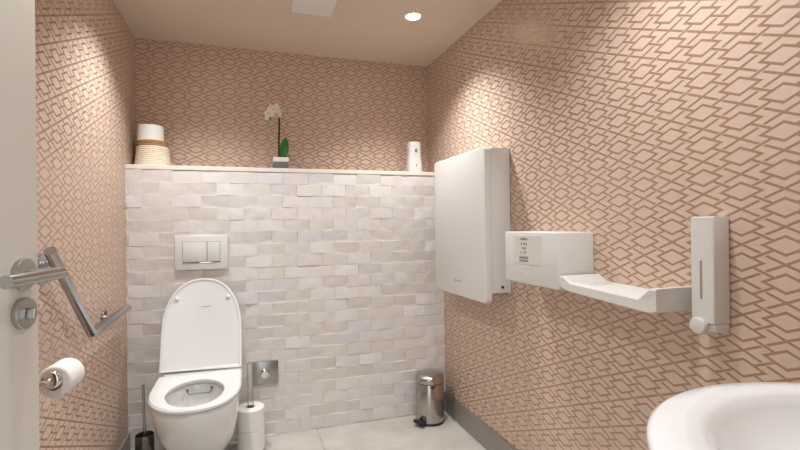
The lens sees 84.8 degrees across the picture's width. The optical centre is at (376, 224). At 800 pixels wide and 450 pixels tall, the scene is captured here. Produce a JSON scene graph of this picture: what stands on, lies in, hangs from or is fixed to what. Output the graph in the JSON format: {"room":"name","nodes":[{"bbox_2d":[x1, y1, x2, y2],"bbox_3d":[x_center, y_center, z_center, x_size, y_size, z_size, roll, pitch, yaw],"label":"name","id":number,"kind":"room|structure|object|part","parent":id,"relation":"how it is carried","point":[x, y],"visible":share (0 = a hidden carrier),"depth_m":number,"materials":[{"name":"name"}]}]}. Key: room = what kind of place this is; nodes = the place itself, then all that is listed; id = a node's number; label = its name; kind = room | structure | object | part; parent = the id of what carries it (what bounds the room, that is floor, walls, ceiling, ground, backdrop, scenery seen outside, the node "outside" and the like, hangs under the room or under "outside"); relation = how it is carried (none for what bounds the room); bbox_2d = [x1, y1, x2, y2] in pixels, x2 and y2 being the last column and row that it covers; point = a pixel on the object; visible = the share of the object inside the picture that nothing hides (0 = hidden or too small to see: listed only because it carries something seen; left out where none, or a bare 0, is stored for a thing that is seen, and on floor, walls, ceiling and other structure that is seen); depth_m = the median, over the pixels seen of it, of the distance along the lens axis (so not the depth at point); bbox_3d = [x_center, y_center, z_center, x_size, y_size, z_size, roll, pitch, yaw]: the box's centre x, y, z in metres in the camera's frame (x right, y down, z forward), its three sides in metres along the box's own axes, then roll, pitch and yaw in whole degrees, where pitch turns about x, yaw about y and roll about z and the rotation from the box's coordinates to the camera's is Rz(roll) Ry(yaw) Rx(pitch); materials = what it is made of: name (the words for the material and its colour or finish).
{"room":"public restroom","nodes":[
{"label":"public restroom","id":0,"kind":"room"},
{"bbox_2d":[35,0,135,449],"bbox_3d":[-0.984,0.056,1.136,0.100,2.156,2.740,-1,0,-17],"label":"wall","id":1,"kind":"structure","parent":0,"point":[85,58],"depth_m":1.61,"materials":[{"name":"paper"}]},
{"bbox_2d":[39,370,62,388],"bbox_3d":[-0.878,0.404,1.154,0.105,0.054,0.152,-1,0,-17],"label":"toilet roll holder","id":2,"kind":"object","parent":1,"relation":"attached to","point":[51,379],"visible":0.46,"depth_m":1.13,"materials":[{"name":"silver metal"}]},
{"bbox_3d":[-0.869,0.404,1.109,0.079,0.021,0.027,-1,0,-17],"label":"arm","id":3,"kind":"part","parent":2,"relation":"part of","materials":[{"name":"silver metal"}]},
{"bbox_2d":[39,358,84,397],"bbox_3d":[-0.853,0.412,1.184,0.083,0.083,0.082,-1,0,-12],"label":"toilet roll","id":4,"kind":"object","parent":2,"relation":"on","point":[72,370],"visible":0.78,"depth_m":1.15,"materials":[{"name":"white paper"}]},
{"bbox_2d":[38,247,131,336],"bbox_3d":[-1.042,0.237,1.614,0.058,0.348,0.844,-1,0,-17],"label":"grab rail","id":5,"kind":"object","parent":1,"relation":"attached to","point":[51,257],"visible":0.77,"depth_m":1.39,"materials":[{"name":"metal"}]},
{"bbox_2d":[118,433,130,449],"bbox_3d":[-0.887,1.075,1.044,0.011,0.116,2.320,-1,0,-17],"label":"baseboard","id":6,"kind":"structure","parent":1,"relation":"attached to","point":[125,445],"depth_m":2.09,"materials":[{"name":"grey tile"}]},
{"bbox_2d":[134,38,427,171],"bbox_3d":[-0.492,0.053,2.660,1.714,2.156,0.100,-1,0,-17],"label":"wall","id":7,"kind":"structure","parent":0,"point":[210,102],"depth_m":2.58,"materials":[{"name":"paper"}]},
{"bbox_2d":[125,169,444,449],"bbox_3d":[-0.442,0.421,2.507,1.714,1.418,0.219,-1,0,-17],"label":"wall","id":8,"kind":"structure","parent":0,"point":[203,205],"depth_m":2.37,"materials":[{"name":"tile"}]},
{"bbox_2d":[125,164,433,175],"bbox_3d":[-0.450,-0.297,2.505,1.714,0.022,0.226,-1,0,-17],"label":"trim","id":9,"kind":"structure","parent":8,"relation":"on","point":[127,166],"depth_m":2.35,"materials":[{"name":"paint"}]},
{"bbox_2d":[134,124,170,164],"bbox_3d":[-1.172,-0.408,2.293,0.177,0.216,0.177,-1,0,-17],"label":"woven basket","id":10,"kind":"object","parent":9,"relation":"on","point":[151,149],"visible":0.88,"depth_m":2.23,"materials":[{"name":"beige wicker"}]},
{"bbox_2d":[264,104,290,167],"bbox_3d":[-0.558,-0.493,2.471,0.150,0.371,0.095,-1,0,-17],"label":"potted orchid","id":11,"kind":"object","parent":9,"relation":"on","point":[281,161],"visible":0.98,"depth_m":2.45,"materials":[{"name":"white plant"}]},
{"bbox_3d":[-0.600,-0.623,2.440,0.078,0.076,0.007,-1,0,32],"label":"flower","id":12,"kind":"part","parent":11,"relation":"part of","materials":[{"name":"white plant"}]},
{"bbox_3d":[-0.578,-0.639,2.444,0.082,0.079,0.015,-1,0,10],"label":"flower","id":13,"kind":"part","parent":11,"relation":"part of","materials":[{"name":"white plant"}]},
{"bbox_3d":[-0.575,-0.511,2.467,0.066,0.269,0.012,-1,0,-27],"label":"stem","id":14,"kind":"part","parent":11,"relation":"part of","materials":[{"name":"brown plant"}]},
{"bbox_3d":[-0.544,-0.330,2.480,0.082,0.046,0.082,-1,0,-17],"label":"pot","id":15,"kind":"part","parent":11,"relation":"part of","materials":[{"name":"grey ceramic"}]},
{"bbox_2d":[406,141,421,171],"bbox_3d":[0.233,-0.414,2.712,0.093,0.196,0.085,-1,0,-17],"label":"air freshener","id":16,"kind":"object","parent":9,"relation":"on","point":[414,163],"visible":0.86,"depth_m":2.68,"materials":[{"name":"white plastic"}]},
{"bbox_2d":[125,169,445,449],"bbox_3d":[-0.410,0.420,2.399,1.712,1.416,0.012,-1,0,-17],"label":"tiles","id":17,"kind":"structure","parent":8,"relation":"attached to","point":[344,214],"depth_m":2.41,"materials":[{"name":"white tile"}]},
{"bbox_2d":[148,278,241,449],"bbox_3d":[-0.788,0.661,1.940,0.362,0.794,0.661,-1,0,-17],"label":"toilet","id":18,"kind":"object","parent":17,"relation":"attached to","point":[195,404],"visible":1,"depth_m":2.03,"materials":[{"name":"white ceramic"}]},
{"bbox_3d":[-0.755,0.695,1.832,0.362,0.019,0.437,-1,0,-17],"label":"seat","id":19,"kind":"part","parent":18,"relation":"part of","materials":[{"name":"white plastic"}]},
{"bbox_3d":[-0.787,0.883,1.944,0.346,0.351,0.650,-1,0,-17],"label":"bowl","id":20,"kind":"part","parent":18,"relation":"part of","materials":[{"name":"white ceramic"}]},
{"bbox_3d":[-0.845,0.477,2.123,0.362,0.423,0.173,-1,0,-17],"label":"lid","id":21,"kind":"part","parent":18,"relation":"part of","materials":[{"name":"white plastic"}]},
{"bbox_2d":[174,235,227,270],"bbox_3d":[-0.897,0.142,2.244,0.255,0.175,0.016,-1,0,-17],"label":"flush plate","id":22,"kind":"object","parent":17,"relation":"attached to","point":[205,252],"visible":1,"depth_m":2.24,"materials":[{"name":"white plastic"}]},
{"bbox_2d":[253,360,277,385],"bbox_3d":[-0.590,0.790,2.321,0.135,0.126,0.039,-1,0,-17],"label":"valve plate","id":23,"kind":"object","parent":17,"relation":"attached to","point":[264,372],"visible":0.94,"depth_m":2.33,"materials":[{"name":"metal"}]},
{"bbox_3d":[-0.590,0.790,2.314,0.054,0.054,0.028,-1,0,-17],"label":"knob","id":24,"kind":"part","parent":23,"relation":"part of","materials":[{"name":"silver metal"}]},
{"bbox_2d":[113,0,501,66],"bbox_3d":[-0.128,-1.082,1.397,1.914,0.100,2.740,-1,0,-17],"label":"ceiling","id":25,"kind":"structure","parent":0,"point":[366,30],"depth_m":2.25,"materials":[{"name":"beige paint"}]},
{"bbox_2d":[290,0,336,16],"bbox_3d":[-0.277,-0.999,1.928,0.188,0.060,0.186,-1,0,-17],"label":"ceiling vent","id":26,"kind":"object","parent":25,"relation":"attached to","point":[325,8],"visible":1,"depth_m":1.95,"materials":[{"name":"white plastic"}]},
{"bbox_2d":[404,12,421,20],"bbox_3d":[0.181,-1.032,2.163,0.090,0.004,0.090,-1,0,-17],"label":"recessed light","id":27,"kind":"object","parent":25,"relation":"in","point":[411,16],"visible":1,"depth_m":2.16,"materials":[{"name":"white glass"}]},
{"bbox_2d":[225,411,486,449],"bbox_3d":[-0.015,1.173,1.106,1.914,0.100,3.340,-1,0,-17],"label":"floor","id":28,"kind":"structure","parent":0,"point":[397,433],"depth_m":2.31,"materials":[{"name":"tile"}]},
{"bbox_2d":[135,384,154,449],"bbox_3d":[-1.056,0.932,1.991,0.084,0.410,0.084,-1,0,-17],"label":"toilet brush","id":29,"kind":"object","parent":28,"relation":"on","point":[144,440],"visible":1,"depth_m":1.98,"materials":[{"name":"metal"}]},
{"bbox_3d":[-1.059,0.849,1.990,0.015,0.245,0.013,-1,0,-17],"label":"handle","id":30,"kind":"part","parent":29,"relation":"part of","materials":[{"name":"silver metal"}]},
{"bbox_2d":[247,362,265,449],"bbox_3d":[-0.631,0.908,2.191,0.144,0.447,0.144,-1,0,-17],"label":"stand","id":31,"kind":"object","parent":28,"relation":"on","point":[248,362],"visible":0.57,"depth_m":2.19,"materials":[{"name":"silver metal"}]},
{"bbox_2d":[237,426,264,449],"bbox_3d":[-0.629,1.067,2.191,0.133,0.105,0.133,-1,0,-17],"label":"toilet roll","id":32,"kind":"object","parent":31,"relation":"on","point":[256,440],"visible":0.59,"depth_m":2.14,"materials":[{"name":"white paper"}]},
{"bbox_2d":[237,401,264,432],"bbox_3d":[-0.630,0.962,2.191,0.133,0.105,0.133,-1,0,-17],"label":"toilet roll","id":33,"kind":"object","parent":32,"relation":"on","point":[249,420],"visible":0.95,"depth_m":2.14,"materials":[{"name":"white paper"}]},
{"bbox_2d":[413,369,443,426],"bbox_3d":[0.293,0.982,2.502,0.207,0.280,0.172,-1,0,-17],"label":"pedal bin","id":34,"kind":"object","parent":28,"relation":"on","point":[429,382],"visible":1,"depth_m":2.44,"materials":[{"name":"silver metal"}]},
{"bbox_3d":[0.304,0.867,2.509,0.166,0.051,0.166,-1,0,-17],"label":"lid","id":35,"kind":"part","parent":34,"relation":"part of","materials":[{"name":"metal"}]},
{"bbox_2d":[427,0,799,449],"bbox_3d":[0.754,0.036,1.655,0.100,2.156,2.740,-1,0,-17],"label":"wall","id":36,"kind":"structure","parent":0,"point":[622,122],"depth_m":1.38,"materials":[{"name":"paper"}]},
{"bbox_2d":[434,147,510,302],"bbox_3d":[0.467,0.001,2.214,0.130,0.704,0.548,-1,0,-17],"label":"paper towel dispenser","id":37,"kind":"object","parent":36,"relation":"attached to","point":[472,188],"visible":1,"depth_m":2.04,"materials":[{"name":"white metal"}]},
{"bbox_2d":[444,391,516,449],"bbox_3d":[0.745,1.056,1.532,0.011,0.116,2.320,-1,0,-17],"label":"baseboard","id":38,"kind":"structure","parent":36,"relation":"attached to","point":[489,439],"depth_m":2.29,"materials":[{"name":"grey tile"}]},
{"bbox_2d":[505,231,593,289],"bbox_3d":[0.632,0.126,1.631,0.150,0.202,0.312,-1,0,-17],"label":"dryer","id":39,"kind":"object","parent":36,"relation":"attached to","point":[537,258],"visible":0.97,"depth_m":1.52,"materials":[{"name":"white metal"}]},
{"bbox_2d":[560,274,691,313],"bbox_3d":[0.730,0.197,1.306,0.148,0.065,0.351,-1,0,-17],"label":"shelf","id":40,"kind":"object","parent":36,"relation":"attached to","point":[670,299],"visible":0.95,"depth_m":1.21,"materials":[{"name":"white plastic"}]},
{"bbox_2d":[689,216,729,333],"bbox_3d":[0.828,0.124,1.096,0.080,0.292,0.057,-1,0,-17],"label":"soap dispenser","id":41,"kind":"object","parent":36,"relation":"attached to","point":[710,276],"visible":1,"depth_m":1.08,"materials":[{"name":"white plastic"}]},
{"bbox_3d":[0.263,0.039,0.131,1.714,2.156,0.100,-1,0,-17],"label":"wall","id":42,"kind":"structure","parent":0,"visible":0},
{"bbox_2d":[0,0,67,449],"bbox_3d":[-0.531,0.109,0.372,0.107,2.020,0.790,-1,0,-7],"label":"door","id":43,"kind":"structure","parent":42,"relation":"in","point":[20,274],"depth_m":0.71,"materials":[{"name":"paint"}]},
{"bbox_3d":[-0.541,0.080,0.670,0.058,0.020,0.130,-1,0,-7],"label":"handle","id":44,"kind":"part","parent":43,"relation":"part of","materials":[{"name":"silver metal"}]},
{"bbox_2d":[646,382,799,449],"bbox_3d":[0.646,0.395,0.541,0.704,0.236,0.472,-1,0,-17],"label":"washbasin","id":45,"kind":"object","parent":42,"relation":"attached to","point":[748,415],"visible":1,"depth_m":0.68,"materials":[{"name":"white ceramic"}]}
]}

